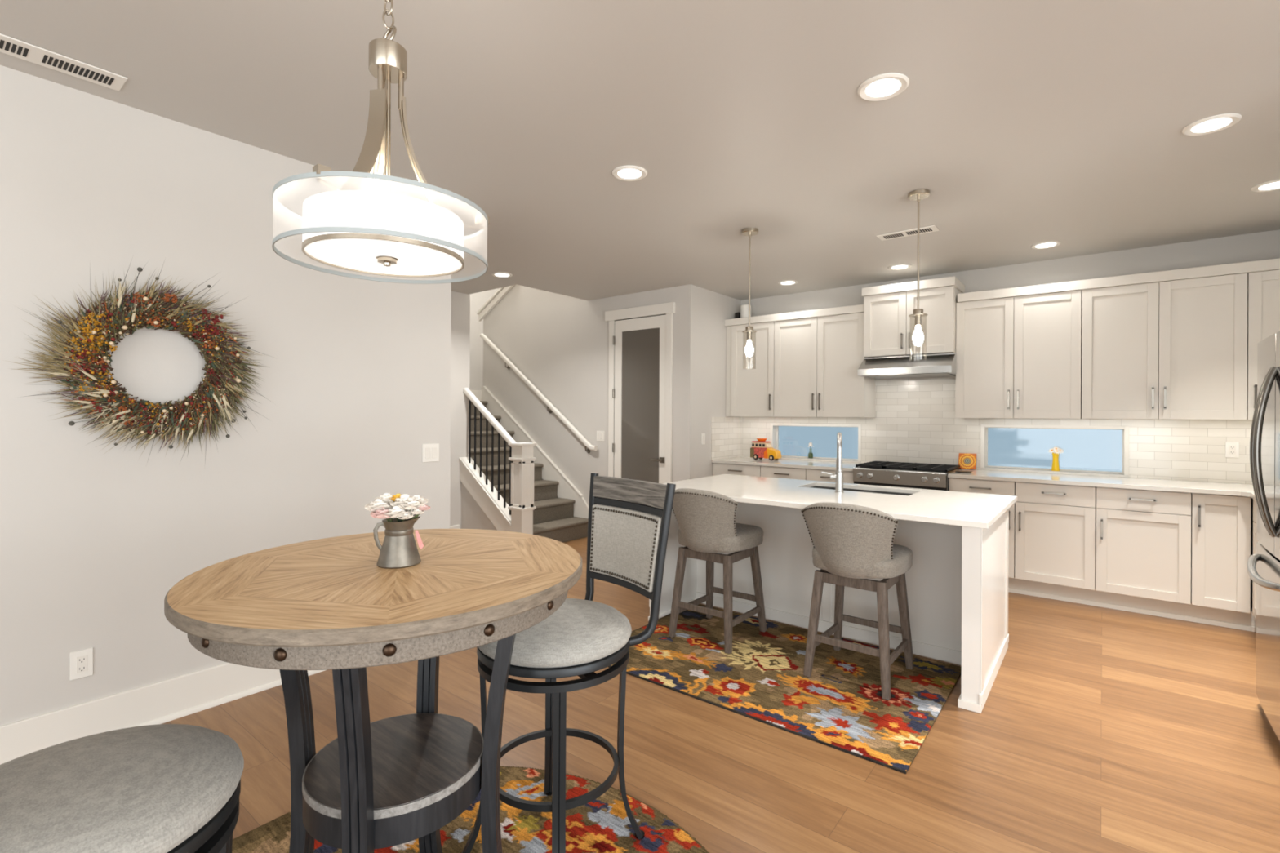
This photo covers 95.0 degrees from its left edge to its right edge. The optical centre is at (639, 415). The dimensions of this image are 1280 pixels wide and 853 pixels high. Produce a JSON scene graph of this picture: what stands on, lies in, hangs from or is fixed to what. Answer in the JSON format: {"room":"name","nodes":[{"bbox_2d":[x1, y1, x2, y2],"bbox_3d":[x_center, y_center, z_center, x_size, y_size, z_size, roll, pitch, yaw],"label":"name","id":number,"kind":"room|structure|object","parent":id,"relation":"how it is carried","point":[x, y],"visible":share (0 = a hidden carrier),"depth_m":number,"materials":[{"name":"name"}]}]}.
{"room":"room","nodes":[
{"label":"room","id":0,"kind":"room"},
{"bbox_2d":[0,65,451,725],"bbox_3d":[-3.043,0.014,1.584,0.120,2.710,5.717,0,0,38],"label":"wall","id":1,"kind":"structure","parent":0,"point":[357,378],"depth_m":2.63,"materials":[{"name":"paint"}]},
{"bbox_2d":[69,647,93,680],"bbox_3d":[-2.305,1.027,2.421,0.008,0.114,0.070,0,0,38],"label":"wall outlet","id":2,"kind":"object","parent":1,"relation":"attached to","point":[81,661],"visible":1,"depth_m":2.42,"materials":[{"name":"white plastic"}]},
{"bbox_2d":[7,260,271,462],"bbox_3d":[-2.104,-0.219,2.573,0.128,0.951,0.945,0,0,39],"label":"wreath","id":3,"kind":"object","parent":1,"relation":"attached to","point":[92,347],"visible":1,"depth_m":2.51,"materials":[{"name":"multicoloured plant"}]},
{"bbox_2d":[76,350,87,359],"bbox_3d":[-2.245,-0.244,2.361,0.025,0.039,0.032,0,0,38],"label":"flower","id":4,"kind":"object","parent":3,"relation":"on","point":[84,353],"depth_m":2.35,"materials":[{"name":"red plant"}]},
{"bbox_2d":[75,363,90,373],"bbox_3d":[-2.249,-0.191,2.368,0.024,0.041,0.043,0,0,38],"label":"flower","id":5,"kind":"object","parent":3,"relation":"on","point":[84,367],"depth_m":2.36,"materials":[{"name":"plant"}]},
{"bbox_2d":[84,315,93,322],"bbox_3d":[-2.234,-0.389,2.378,0.015,0.027,0.023,0,0,38],"label":"flower","id":6,"kind":"object","parent":3,"relation":"on","point":[87,319],"depth_m":2.38,"materials":[{"name":"yellow plant"}]},
{"bbox_2d":[84,350,95,355],"bbox_3d":[-2.231,-0.253,2.380,0.017,0.029,0.033,0,0,42],"label":"flower","id":7,"kind":"object","parent":3,"relation":"on","point":[91,353],"depth_m":2.38,"materials":[{"name":"plant"}]},
{"bbox_2d":[92,405,102,412],"bbox_3d":[-2.212,-0.025,2.391,0.016,0.029,0.030,0,0,38],"label":"flower","id":8,"kind":"object","parent":3,"relation":"on","point":[97,407],"depth_m":2.39,"materials":[{"name":"red plant"}]},
{"bbox_2d":[95,357,105,364],"bbox_3d":[-2.215,-0.221,2.406,0.017,0.032,0.031,0,0,38],"label":"flower","id":9,"kind":"object","parent":3,"relation":"on","point":[102,360],"depth_m":2.41,"materials":[{"name":"plant"}]},
{"bbox_2d":[109,389,115,395],"bbox_3d":[-2.188,-0.095,2.432,0.021,0.026,0.015,0,0,-40],"label":"flower","id":10,"kind":"object","parent":3,"relation":"on","point":[113,392],"depth_m":2.43,"materials":[{"name":"red plant"}]},
{"bbox_2d":[109,345,117,351],"bbox_3d":[-2.182,-0.277,2.430,0.013,0.027,0.026,0,0,38],"label":"flower","id":11,"kind":"object","parent":3,"relation":"on","point":[113,348],"depth_m":2.43,"materials":[{"name":"plant"}]},
{"bbox_2d":[118,405,127,411],"bbox_3d":[-2.169,-0.027,2.461,0.030,0.030,0.015,0,0,-34],"label":"flower","id":12,"kind":"object","parent":3,"relation":"on","point":[124,409],"depth_m":2.46,"materials":[{"name":"plant"}]},
{"bbox_2d":[123,420,133,426],"bbox_3d":[-2.154,0.034,2.471,0.016,0.025,0.030,0,0,38],"label":"flower","id":13,"kind":"object","parent":3,"relation":"on","point":[126,423],"depth_m":2.47,"materials":[{"name":"plant"}]},
{"bbox_2d":[134,293,145,302],"bbox_3d":[-2.133,-0.498,2.502,0.022,0.037,0.038,0,0,38],"label":"flower","id":14,"kind":"object","parent":3,"relation":"on","point":[137,296],"depth_m":2.50,"materials":[{"name":"plant"}]},
{"bbox_2d":[146,318,156,326],"bbox_3d":[-2.112,-0.402,2.536,0.021,0.037,0.034,0,0,38],"label":"flower","id":15,"kind":"object","parent":3,"relation":"on","point":[153,323],"depth_m":2.53,"materials":[{"name":"orange plant"}]},
{"bbox_2d":[151,320,160,327],"bbox_3d":[-2.098,-0.396,2.541,0.020,0.028,0.034,0,0,38],"label":"flower","id":16,"kind":"object","parent":3,"relation":"on","point":[154,323],"depth_m":2.54,"materials":[{"name":"plant"}]},
{"bbox_2d":[164,293,174,302],"bbox_3d":[-2.065,-0.517,2.575,0.022,0.038,0.036,0,0,38],"label":"flower","id":17,"kind":"object","parent":3,"relation":"on","point":[167,295],"depth_m":2.57,"materials":[{"name":"orange plant"}]},
{"bbox_2d":[166,293,177,302],"bbox_3d":[-2.062,-0.515,2.586,0.023,0.040,0.038,0,0,38],"label":"flower","id":18,"kind":"object","parent":3,"relation":"on","point":[174,300],"depth_m":2.58,"materials":[{"name":"orange plant"}]},
{"bbox_2d":[191,330,199,336],"bbox_3d":[-2.005,-0.370,2.649,0.016,0.027,0.027,0,0,38],"label":"flower","id":19,"kind":"object","parent":3,"relation":"on","point":[195,334],"depth_m":2.65,"materials":[{"name":"red plant"}]},
{"bbox_2d":[202,311,211,319],"bbox_3d":[-1.987,-0.457,2.692,0.020,0.036,0.033,0,0,38],"label":"flower","id":20,"kind":"object","parent":3,"relation":"on","point":[206,316],"depth_m":2.69,"materials":[{"name":"red plant"}]},
{"bbox_2d":[204,342,213,348],"bbox_3d":[-1.981,-0.322,2.697,0.037,0.034,0.019,0,0,-29],"label":"flower","id":21,"kind":"object","parent":3,"relation":"on","point":[210,344],"depth_m":2.70,"materials":[{"name":"plant"}]},
{"bbox_2d":[204,324,213,333],"bbox_3d":[-1.985,-0.400,2.703,0.021,0.041,0.040,0,0,38],"label":"flower","id":22,"kind":"object","parent":3,"relation":"on","point":[210,329],"depth_m":2.70,"materials":[{"name":"red plant"}]},
{"bbox_2d":[212,326,221,334],"bbox_3d":[-1.955,-0.393,2.708,0.023,0.038,0.033,0,0,38],"label":"flower","id":23,"kind":"object","parent":3,"relation":"on","point":[215,331],"depth_m":2.71,"materials":[{"name":"red plant"}]},
{"bbox_2d":[213,314,223,324],"bbox_3d":[-1.954,-0.445,2.715,0.028,0.048,0.042,0,0,38],"label":"flower","id":24,"kind":"object","parent":3,"relation":"on","point":[215,321],"depth_m":2.72,"materials":[{"name":"red plant"}]},
{"bbox_2d":[0,662,325,764],"bbox_3d":[-2.992,1.278,1.539,0.026,0.182,5.717,0,0,38],"label":"baseboard","id":25,"kind":"structure","parent":1,"relation":"attached to","point":[158,703],"depth_m":2.56,"materials":[{"name":"white paint"}]},
{"bbox_2d":[422,443,439,462],"bbox_3d":[-1.310,0.235,3.676,0.009,0.114,0.116,0,0,38],"label":"light switch","id":26,"kind":"object","parent":1,"relation":"attached to","point":[430,452],"visible":1,"depth_m":3.67,"materials":[{"name":"white plastic"}]},
{"bbox_2d":[449,291,470,528],"bbox_3d":[-2.777,0.015,5.456,0.120,2.710,2.725,0,0,38],"label":"wall","id":27,"kind":"structure","parent":0,"point":[460,302],"depth_m":6.38,"materials":[{"name":"paint"}]},
{"bbox_2d":[461,482,497,530],"bbox_3d":[-1.569,1.017,6.194,0.870,0.720,0.143,0,0,38],"label":"wall","id":28,"kind":"structure","parent":0,"point":[473,517],"depth_m":6.29,"materials":[{"name":"paint"}]},
{"bbox_2d":[469,288,498,390],"bbox_3d":[-3.706,-1.234,7.644,0.100,5.200,5.000,0,0,38],"label":"wall","id":29,"kind":"structure","parent":0,"point":[477,300],"depth_m":9.07,"materials":[{"name":"paint"}]},
{"bbox_2d":[470,390,481,400],"bbox_3d":[-2.861,-0.292,8.629,0.015,0.195,2.200,0,0,38],"label":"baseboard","id":30,"kind":"structure","parent":29,"relation":"attached to","point":[477,393],"depth_m":9.07,"materials":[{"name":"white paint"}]},
{"bbox_2d":[483,284,696,516],"bbox_3d":[-0.786,-0.619,7.002,3.375,4.000,0.105,0,0,38],"label":"wall","id":31,"kind":"structure","parent":0,"point":[560,343],"depth_m":6.95,"materials":[{"name":"paint"}]},
{"bbox_2d":[476,284,515,321],"bbox_3d":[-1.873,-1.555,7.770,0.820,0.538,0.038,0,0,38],"label":"trim","id":32,"kind":"structure","parent":31,"relation":"attached to","point":[497,299],"depth_m":7.81,"materials":[{"name":"white paint"}]},
{"bbox_2d":[481,386,588,518],"bbox_3d":[-1.334,0.498,7.344,2.090,1.760,0.030,0,0,38],"label":"trim","id":33,"kind":"structure","parent":31,"relation":"attached to","point":[580,508],"depth_m":7.20,"materials":[{"name":"white paint"}]},
{"bbox_2d":[480,333,597,453],"bbox_3d":[-1.316,-0.333,7.300,2.114,1.538,0.078,0,0,38],"label":"wall handrail","id":34,"kind":"object","parent":31,"relation":"attached to","point":[510,365],"visible":1,"depth_m":7.17,"materials":[{"name":"white paint"}]},
{"bbox_2d":[596,431,604,440],"bbox_3d":[-0.451,0.235,6.660,0.116,0.114,0.009,0,0,38],"label":"light switch","id":35,"kind":"object","parent":31,"relation":"attached to","point":[600,434],"visible":1,"depth_m":6.66,"materials":[{"name":"white plastic"}]},
{"bbox_2d":[604,302,675,483],"bbox_3d":[-0.034,0.110,6.298,0.940,2.550,0.064,0,0,38],"label":"door","id":36,"kind":"structure","parent":31,"relation":"in","point":[640,406],"depth_m":6.29,"materials":[{"name":"white paint"}]},
{"bbox_2d":[0,0,1279,300],"bbox_3d":[-0.569,-1.478,2.175,11.600,0.300,9.700,0,0,38],"label":"ceiling","id":37,"kind":"structure","parent":0,"point":[1024,123],"depth_m":2.58,"materials":[{"name":"grey paint"}]},
{"bbox_2d":[0,33,127,91],"bbox_3d":[-2.255,-1.332,2.142,0.145,0.008,0.561,0,0,38],"label":"ceiling vent","id":38,"kind":"object","parent":37,"relation":"in","point":[10,46],"visible":1,"depth_m":2.21,"materials":[{"name":"white plastic"}]},
{"bbox_2d":[271,0,489,284],"bbox_3d":[-0.625,-0.856,1.454,0.483,0.972,0.483,0,0,-31],"label":"drum chandelier","id":39,"kind":"object","parent":37,"relation":"hanging from","point":[369,230],"visible":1,"depth_m":1.38,"materials":[{"name":"grey glass"}]},
{"bbox_2d":[302,232,464,277],"bbox_3d":[-0.627,-0.390,1.454,0.367,0.010,0.367,0,0,38],"label":"diffuser","id":40,"kind":"object","parent":39,"relation":"attached to","point":[370,253],"depth_m":1.42,"materials":[{"name":"white glass"}]},
{"bbox_2d":[491,271,512,277],"bbox_3d":[-1.303,-1.326,5.540,0.192,0.010,0.192,0,0,38],"label":"recessed light","id":41,"kind":"object","parent":37,"relation":"in","point":[500,274],"visible":1,"depth_m":5.52,"materials":[{"name":"white plastic"}]},
{"bbox_2d":[612,164,647,181],"bbox_3d":[-0.056,-1.319,3.201,0.192,0.010,0.192,0,0,38],"label":"recessed light","id":42,"kind":"object","parent":37,"relation":"in","point":[628,172],"visible":1,"depth_m":3.19,"materials":[{"name":"white plastic"}]},
{"bbox_2d":[741,227,758,364],"bbox_3d":[0.781,-0.825,4.181,0.120,0.989,0.120,0,0,38],"label":"glass pendant","id":43,"kind":"object","parent":37,"relation":"hanging from","point":[749,232],"visible":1,"depth_m":4.17,"materials":[{"name":"white"}]},
{"bbox_2d":[777,280,797,285],"bbox_3d":[1.464,-1.311,5.808,0.192,0.010,0.192,0,0,38],"label":"recessed light","id":44,"kind":"object","parent":37,"relation":"in","point":[786,282],"visible":1,"depth_m":5.79,"materials":[{"name":"white plastic"}]},
{"bbox_2d":[857,72,909,101],"bbox_3d":[0.975,-1.314,2.353,0.192,0.010,0.192,0,0,38],"label":"recessed light","id":45,"kind":"object","parent":37,"relation":"in","point":[882,86],"visible":1,"depth_m":2.34,"materials":[{"name":"white plastic"}]},
{"bbox_2d":[888,263,911,270],"bbox_3d":[2.289,-1.307,5.171,0.192,0.010,0.192,0,0,38],"label":"recessed light","id":46,"kind":"object","parent":37,"relation":"in","point":[900,266],"visible":1,"depth_m":5.15,"materials":[{"name":"white plastic"}]},
{"bbox_2d":[876,225,939,240],"bbox_3d":[1.924,-1.310,4.219,0.394,0.008,0.140,0,0,38],"label":"ceiling vent","id":47,"kind":"object","parent":37,"relation":"in","point":[932,228],"visible":0.97,"depth_m":4.21,"materials":[{"name":"white plastic"}]},
{"bbox_2d":[907,189,929,344],"bbox_3d":[1.646,-0.821,3.469,0.120,0.989,0.120,0,0,38],"label":"glass pendant","id":48,"kind":"object","parent":37,"relation":"hanging from","point":[917,195],"visible":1,"depth_m":3.46,"materials":[{"name":"silver metal"}]},
{"bbox_2d":[1031,240,1061,248],"bbox_3d":[3.107,-1.303,4.492,0.192,0.010,0.192,0,0,38],"label":"recessed light","id":49,"kind":"object","parent":37,"relation":"in","point":[1049,244],"visible":1,"depth_m":4.48,"materials":[{"name":"white plastic"}]},
{"bbox_2d":[1182,113,1241,135],"bbox_3d":[2.570,-1.306,2.639,0.192,0.010,0.192,0,0,38],"label":"recessed light","id":50,"kind":"object","parent":37,"relation":"in","point":[1215,123],"visible":1,"depth_m":2.63,"materials":[{"name":"white plastic"}]},
{"bbox_2d":[1250,178,1279,191],"bbox_3d":[3.592,-1.300,3.316,0.192,0.010,0.192,0,0,38],"label":"recessed light","id":51,"kind":"object","parent":37,"relation":"in","point":[1271,185],"visible":1,"depth_m":3.33,"materials":[{"name":"white plastic"}]},
{"bbox_2d":[695,286,740,478],"bbox_3d":[0.820,0.034,6.398,0.100,2.710,0.940,0,0,38],"label":"wall","id":52,"kind":"structure","parent":0,"point":[713,308],"depth_m":6.20,"materials":[{"name":"paint"}]},
{"bbox_2d":[701,433,705,444],"bbox_3d":[0.661,0.246,6.109,0.009,0.114,0.070,0,0,38],"label":"light switch","id":53,"kind":"object","parent":52,"relation":"attached to","point":[703,435],"visible":1,"depth_m":6.10,"materials":[{"name":"white plastic"}]},
{"bbox_2d":[162,537,1279,852],"bbox_3d":[-0.584,1.432,2.175,11.600,0.100,9.700,0,0,38],"label":"floor","id":54,"kind":"structure","parent":0,"point":[1097,729],"depth_m":2.41,"materials":[{"name":"brown wood"}]},
{"bbox_2d":[231,766,708,852],"bbox_3d":[-0.563,1.376,1.394,1.800,0.011,1.800,0,0,38],"label":"round rug","id":55,"kind":"object","parent":54,"relation":"on","point":[602,824],"visible":0.4,"depth_m":1.94,"materials":[{"name":"multicoloured carpet"}]},
{"bbox_2d":[0,724,244,852],"bbox_3d":[-1.000,0.790,0.979,0.521,1.154,0.598,0,0,42],"label":"stool","id":56,"kind":"object","parent":55,"relation":"on","point":[162,788],"visible":1,"depth_m":0.99,"materials":[{"name":"fabric"}]},
{"bbox_2d":[164,528,582,852],"bbox_3d":[-0.606,0.869,1.470,0.914,0.995,0.914,0,0,1],"label":"pub table","id":57,"kind":"object","parent":55,"relation":"on","point":[295,609],"visible":0.95,"depth_m":1.30,"materials":[{"name":"brown wood"}]},
{"bbox_2d":[304,713,482,809],"bbox_3d":[-0.606,0.852,1.470,0.409,0.002,0.409,0,0,-9],"label":"shelf","id":58,"kind":"object","parent":57,"relation":"attached to","point":[419,759],"depth_m":1.44,"materials":[{"name":"black wood"}]},
{"bbox_2d":[373,516,423,568],"bbox_3d":[-0.603,0.313,1.470,0.103,0.117,0.103,0,0,-39],"label":"pitcher","id":59,"kind":"object","parent":57,"relation":"on","point":[398,549],"visible":0.94,"depth_m":1.44,"materials":[{"name":"silver metal"}]},
{"bbox_2d":[364,493,431,522],"bbox_3d":[-0.603,0.248,1.472,0.158,0.104,0.118,0,0,0],"label":"bouquet","id":60,"kind":"object","parent":59,"relation":"in","point":[387,506],"visible":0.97,"depth_m":1.45,"materials":[{"name":"white plant"}]},
{"bbox_2d":[462,473,675,852],"bbox_3d":[-0.240,0.794,1.882,0.598,1.154,0.521,0,0,-40],"label":"stool","id":61,"kind":"object","parent":55,"relation":"on","point":[628,525],"visible":0.9,"depth_m":1.86,"materials":[{"name":"grey metal"}]},
{"bbox_2d":[458,387,537,534],"bbox_3d":[-1.513,0.538,6.125,1.069,1.678,0.193,0,0,38],"label":"stair railing","id":62,"kind":"object","parent":54,"relation":"on","point":[517,517],"visible":0.96,"depth_m":6.01,"materials":[{"name":"white paint"}]},
{"bbox_2d":[471,400,588,542],"bbox_3d":[-1.668,0.594,7.712,3.027,1.564,2.100,0,0,38],"label":"staircase","id":63,"kind":"structure","parent":54,"relation":"on","point":[553,518],"depth_m":6.77,"materials":[{"name":"carpet"}]},
{"bbox_2d":[713,462,760,476],"bbox_3d":[1.168,0.885,6.309,0.554,0.756,0.622,0,0,38],"label":"base cabinet","id":64,"kind":"object","parent":54,"relation":"on","point":[719,468],"visible":0.16,"depth_m":6.08,"materials":[{"name":"white paint"}]},
{"bbox_2d":[711,457,858,471],"bbox_3d":[1.543,0.493,6.017,1.493,0.030,0.621,0,0,38],"label":"countertop","id":65,"kind":"structure","parent":64,"relation":"on","point":[826,465],"depth_m":5.89,"materials":[{"name":"white stone"}]},
{"bbox_2d":[750,438,781,460],"bbox_3d":[1.345,0.362,6.281,0.315,0.228,0.136,0,0,40],"label":"toy car","id":66,"kind":"object","parent":65,"relation":"on","point":[761,448],"visible":1,"depth_m":6.25,"materials":[{"name":"ceramic"}]},
{"bbox_2d":[760,466,806,479],"bbox_3d":[1.574,0.887,5.989,0.474,0.756,0.622,0,0,38],"label":"base cabinet","id":67,"kind":"object","parent":54,"relation":"on","point":[766,471],"visible":0.16,"depth_m":5.75,"materials":[{"name":"white paint"}]},
{"bbox_2d":[608,604,960,773],"bbox_3d":[0.717,1.383,3.291,1.755,0.011,1.215,0,0,38],"label":"runner rug","id":68,"kind":"object","parent":54,"relation":"on","point":[841,706],"visible":0.8,"depth_m":3.03,"materials":[{"name":"multicoloured carpet"}]},
{"bbox_2d":[668,488,766,653],"bbox_3d":[0.470,0.905,3.657,0.492,0.940,0.564,0,0,38],"label":"counter stool","id":69,"kind":"object","parent":68,"relation":"on","point":[706,519],"visible":0.94,"depth_m":3.49,"materials":[{"name":"grey fabric"}]},
{"bbox_2d":[800,502,914,700],"bbox_3d":[1.157,0.908,3.118,0.492,0.940,0.564,0,0,38],"label":"counter stool","id":70,"kind":"object","parent":68,"relation":"on","point":[853,544],"visible":1,"depth_m":2.95,"materials":[{"name":"grey fabric"}]},
{"bbox_2d":[648,502,1008,713],"bbox_3d":[1.142,0.949,3.742,1.963,0.884,1.020,0,0,38],"label":"kitchen island","id":71,"kind":"object","parent":54,"relation":"on","point":[957,580],"visible":0.37,"depth_m":3.43,"materials":[{"name":"white paint"}]},
{"bbox_2d":[660,474,1017,528],"bbox_3d":[1.116,0.489,3.669,1.993,0.027,1.138,0,0,38],"label":"island countertop","id":72,"kind":"structure","parent":71,"relation":"on","point":[978,510],"depth_m":3.39,"materials":[{"name":"white stone"}]},
{"bbox_2d":[821,431,844,493],"bbox_3d":[1.220,0.291,3.714,0.133,0.370,0.215,0,0,18],"label":"faucet","id":73,"kind":"object","parent":72,"relation":"on","point":[838,476],"visible":1,"depth_m":3.61,"materials":[{"name":"silver metal"}]},
{"bbox_2d":[811,485,912,495],"bbox_3d":[1.422,0.614,3.828,0.719,0.217,0.351,0,0,38],"label":"sink","id":74,"kind":"object","parent":72,"relation":"in","point":[815,486],"visible":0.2,"depth_m":3.95,"materials":[{"name":"silver metal"}]},
{"bbox_2d":[806,468,853,484],"bbox_3d":[1.942,0.889,5.698,0.459,0.756,0.622,0,0,38],"label":"base cabinet","id":75,"kind":"object","parent":54,"relation":"on","point":[811,474],"visible":0.11,"depth_m":5.50,"materials":[{"name":"white paint"}]},
{"bbox_2d":[853,461,961,490],"bbox_3d":[2.402,0.908,5.281,0.764,0.920,0.707,0,0,38],"label":"gas range","id":76,"kind":"object","parent":54,"relation":"on","point":[886,473],"visible":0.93,"depth_m":5.07,"materials":[{"name":"silver metal"}]},
{"bbox_2d":[855,466,961,475],"bbox_3d":[2.429,0.482,5.317,0.760,0.021,0.620,0,0,38],"label":"cooktop","id":77,"kind":"object","parent":76,"relation":"in","point":[948,470],"depth_m":5.04,"materials":[{"name":"black metal"}]},
{"bbox_2d":[949,477,1015,577],"bbox_3d":[2.910,0.894,4.934,0.462,0.756,0.622,0,0,38],"label":"base cabinet","id":78,"kind":"object","parent":54,"relation":"on","point":[962,485],"visible":0.23,"depth_m":4.64,"materials":[{"name":"white paint"}]},
{"bbox_2d":[1014,481,1096,590],"bbox_3d":[3.288,0.896,4.636,0.495,0.756,0.622,0,0,38],"label":"base cabinet","id":79,"kind":"object","parent":54,"relation":"on","point":[1055,540],"visible":0.85,"depth_m":4.41,"materials":[{"name":"white paint"}]},
{"bbox_2d":[1008,577,1256,631],"bbox_3d":[3.328,1.339,4.382,1.795,0.127,0.088,0,0,38],"label":"toe kick","id":80,"kind":"structure","parent":54,"relation":"on","point":[1182,611],"depth_m":4.17,"materials":[{"name":"white paint"}]},
{"bbox_2d":[1095,486,1191,604],"bbox_3d":[3.684,0.898,4.323,0.507,0.756,0.622,0,0,38],"label":"base cabinet","id":81,"kind":"object","parent":54,"relation":"on","point":[1143,537],"visible":0.98,"depth_m":4.10,"materials":[{"name":"white paint"}]},
{"bbox_2d":[1191,493,1250,613],"bbox_3d":[3.994,0.900,4.078,0.278,0.756,0.622,0,0,38],"label":"base cabinet","id":82,"kind":"object","parent":54,"relation":"on","point":[1220,524],"visible":0.91,"depth_m":3.87,"materials":[{"name":"white paint"}]},
{"bbox_2d":[1252,498,1258,619],"bbox_3d":[3.760,0.899,3.077,0.652,0.756,1.295,0,0,38],"label":"base cabinet","id":83,"kind":"object","parent":54,"relation":"on","point":[1255,504],"visible":0.12,"depth_m":3.70,"materials":[{"name":"white paint"}]},
{"bbox_2d":[947,468,1255,499],"bbox_3d":[3.268,0.502,3.846,2.373,0.030,1.891,0,0,38],"label":"countertop","id":84,"kind":"structure","parent":83,"relation":"on","point":[1189,486],"depth_m":4.31,"materials":[{"name":"white stone"}]},
{"bbox_2d":[958,453,976,469],"bbox_3d":[2.945,0.413,5.276,0.140,0.139,0.040,0,0,38],"label":"decorative plate","id":85,"kind":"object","parent":84,"relation":"on","point":[968,461],"depth_m":5.27,"materials":[{"name":"orange ceramic"}]},
{"bbox_2d":[1247,331,1279,741],"bbox_3d":[2.965,0.525,2.269,0.842,1.750,0.910,0,0,38],"label":"refrigerator","id":86,"kind":"object","parent":54,"relation":"on","point":[1264,566],"visible":1,"depth_m":2.53,"materials":[{"name":"silver metal"}]},
{"bbox_2d":[1247,542,1279,741],"bbox_3d":[2.684,0.974,2.489,0.128,0.730,0.904,0,0,38],"label":"freezer","id":87,"kind":"object","parent":86,"relation":"in","point":[1263,566],"depth_m":2.56,"materials":[{"name":"silver metal"}]},
{"bbox_2d":[740,229,1279,608],"bbox_3d":[3.033,0.046,5.352,4.870,2.710,0.160,0,0,38],"label":"wall","id":88,"kind":"structure","parent":0,"point":[1260,246],"depth_m":4.80,"materials":[{"name":"paint"}]},
{"bbox_2d":[725,321,774,417],"bbox_3d":[1.260,-0.481,6.402,0.577,0.995,0.372,0,0,38],"label":"upper cabinet","id":89,"kind":"object","parent":88,"relation":"attached to","point":[749,385],"visible":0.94,"depth_m":6.27,"materials":[{"name":"white paint"}]},
{"bbox_2d":[724,304,863,326],"bbox_3d":[1.632,-1.013,6.122,1.505,0.071,0.354,0,0,38],"label":"crown molding","id":90,"kind":"structure","parent":88,"relation":"attached to","point":[860,308],"depth_m":5.93,"materials":[{"name":"white paint"}]},
{"bbox_2d":[740,304,751,317],"bbox_3d":[1.175,-1.138,6.517,0.116,0.173,0.116,0,0,38],"label":"canister","id":91,"kind":"object","parent":90,"relation":"on","point":[744,308],"visible":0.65,"depth_m":6.47,"materials":[{"name":"white ceramic"}]},
{"bbox_2d":[769,423,861,463],"bbox_3d":[1.872,0.285,6.239,0.988,0.389,0.144,0,0,38],"label":"window","id":92,"kind":"structure","parent":88,"relation":"in","point":[774,429],"depth_m":6.23,"materials":[{"name":"white paint"}]},
{"bbox_2d":[808,442,813,457],"bbox_3d":[1.826,0.373,6.271,0.070,0.172,0.072,0,0,38],"label":"bud vase","id":93,"kind":"object","parent":92,"relation":"on","point":[810,455],"visible":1,"depth_m":6.25,"materials":[{"name":"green glass"}]},
{"bbox_2d":[773,312,875,417],"bbox_3d":[1.851,-0.478,5.935,0.922,0.995,0.372,0,0,38],"label":"upper cabinet","id":94,"kind":"object","parent":88,"relation":"attached to","point":[817,361],"visible":0.98,"depth_m":5.79,"materials":[{"name":"white paint"}]},
{"bbox_2d":[863,285,961,357],"bbox_3d":[2.492,-0.821,5.367,0.744,0.563,0.472,0,0,38],"label":"upper cabinet","id":95,"kind":"object","parent":88,"relation":"attached to","point":[889,330],"visible":0.98,"depth_m":5.20,"materials":[{"name":"white paint"}]},
{"bbox_2d":[857,352,956,378],"bbox_3d":[2.460,-0.445,5.334,0.767,0.183,0.551,0,0,38],"label":"range hood","id":96,"kind":"object","parent":95,"relation":"attached to","point":[936,365],"visible":0.84,"depth_m":5.16,"materials":[{"name":"silver metal"}]},
{"bbox_2d":[862,275,964,297],"bbox_3d":[2.499,-1.141,5.374,0.773,0.075,0.454,0,0,38],"label":"crown molding","id":97,"kind":"structure","parent":95,"relation":"on","point":[948,281],"depth_m":5.17,"materials":[{"name":"white paint"}]},
{"bbox_2d":[711,376,1252,484],"bbox_3d":[2.386,0.060,4.549,4.650,0.845,1.900,0,0,38],"label":"wall","id":98,"kind":"structure","parent":88,"relation":"attached to","point":[915,420],"depth_m":5.39,"materials":[{"name":"tile"}]},
{"bbox_2d":[955,289,1082,418],"bbox_3d":[3.154,-0.471,4.906,0.864,0.995,0.372,0,0,38],"label":"upper cabinet","id":99,"kind":"object","parent":88,"relation":"attached to","point":[1018,357],"visible":0.99,"depth_m":4.76,"materials":[{"name":"white paint"}]},
{"bbox_2d":[980,424,1128,477],"bbox_3d":[3.480,0.286,4.970,1.016,0.404,0.144,0,0,38],"label":"window","id":100,"kind":"structure","parent":88,"relation":"in","point":[984,428],"depth_m":4.90,"materials":[{"name":"white paint"}]},
{"bbox_2d":[1048,446,1063,471],"bbox_3d":[3.504,0.367,4.942,0.110,0.203,0.066,0,0,38],"label":"vase","id":101,"kind":"object","parent":100,"relation":"on","point":[1055,451],"visible":1,"depth_m":4.93,"materials":[{"name":"yellow ceramic"}]},
{"bbox_2d":[1081,272,1247,419],"bbox_3d":[3.847,-0.467,4.360,0.895,0.995,0.372,0,0,38],"label":"upper cabinet","id":102,"kind":"object","parent":88,"relation":"attached to","point":[1177,349],"visible":1,"depth_m":4.21,"materials":[{"name":"white paint"}]},
{"bbox_2d":[957,257,1279,302],"bbox_3d":[3.759,-1.002,4.443,2.356,0.071,0.354,0,0,38],"label":"crown molding","id":103,"kind":"structure","parent":102,"relation":"on","point":[1270,264],"depth_m":4.33,"materials":[{"name":"white paint"}]},
{"bbox_2d":[1225,441,1239,457],"bbox_3d":[4.286,0.249,4.244,0.070,0.114,0.008,0,0,38],"label":"wall outlet","id":104,"kind":"object","parent":88,"relation":"attached to","point":[1232,448],"visible":1,"depth_m":4.24,"materials":[{"name":"white plastic"}]},
{"bbox_2d":[1246,269,1279,420],"bbox_3d":[4.438,-0.464,3.893,0.604,0.995,0.372,0,0,38],"label":"upper cabinet","id":105,"kind":"object","parent":88,"relation":"attached to","point":[1263,287],"visible":0.62,"depth_m":3.93,"materials":[{"name":"white paint"}]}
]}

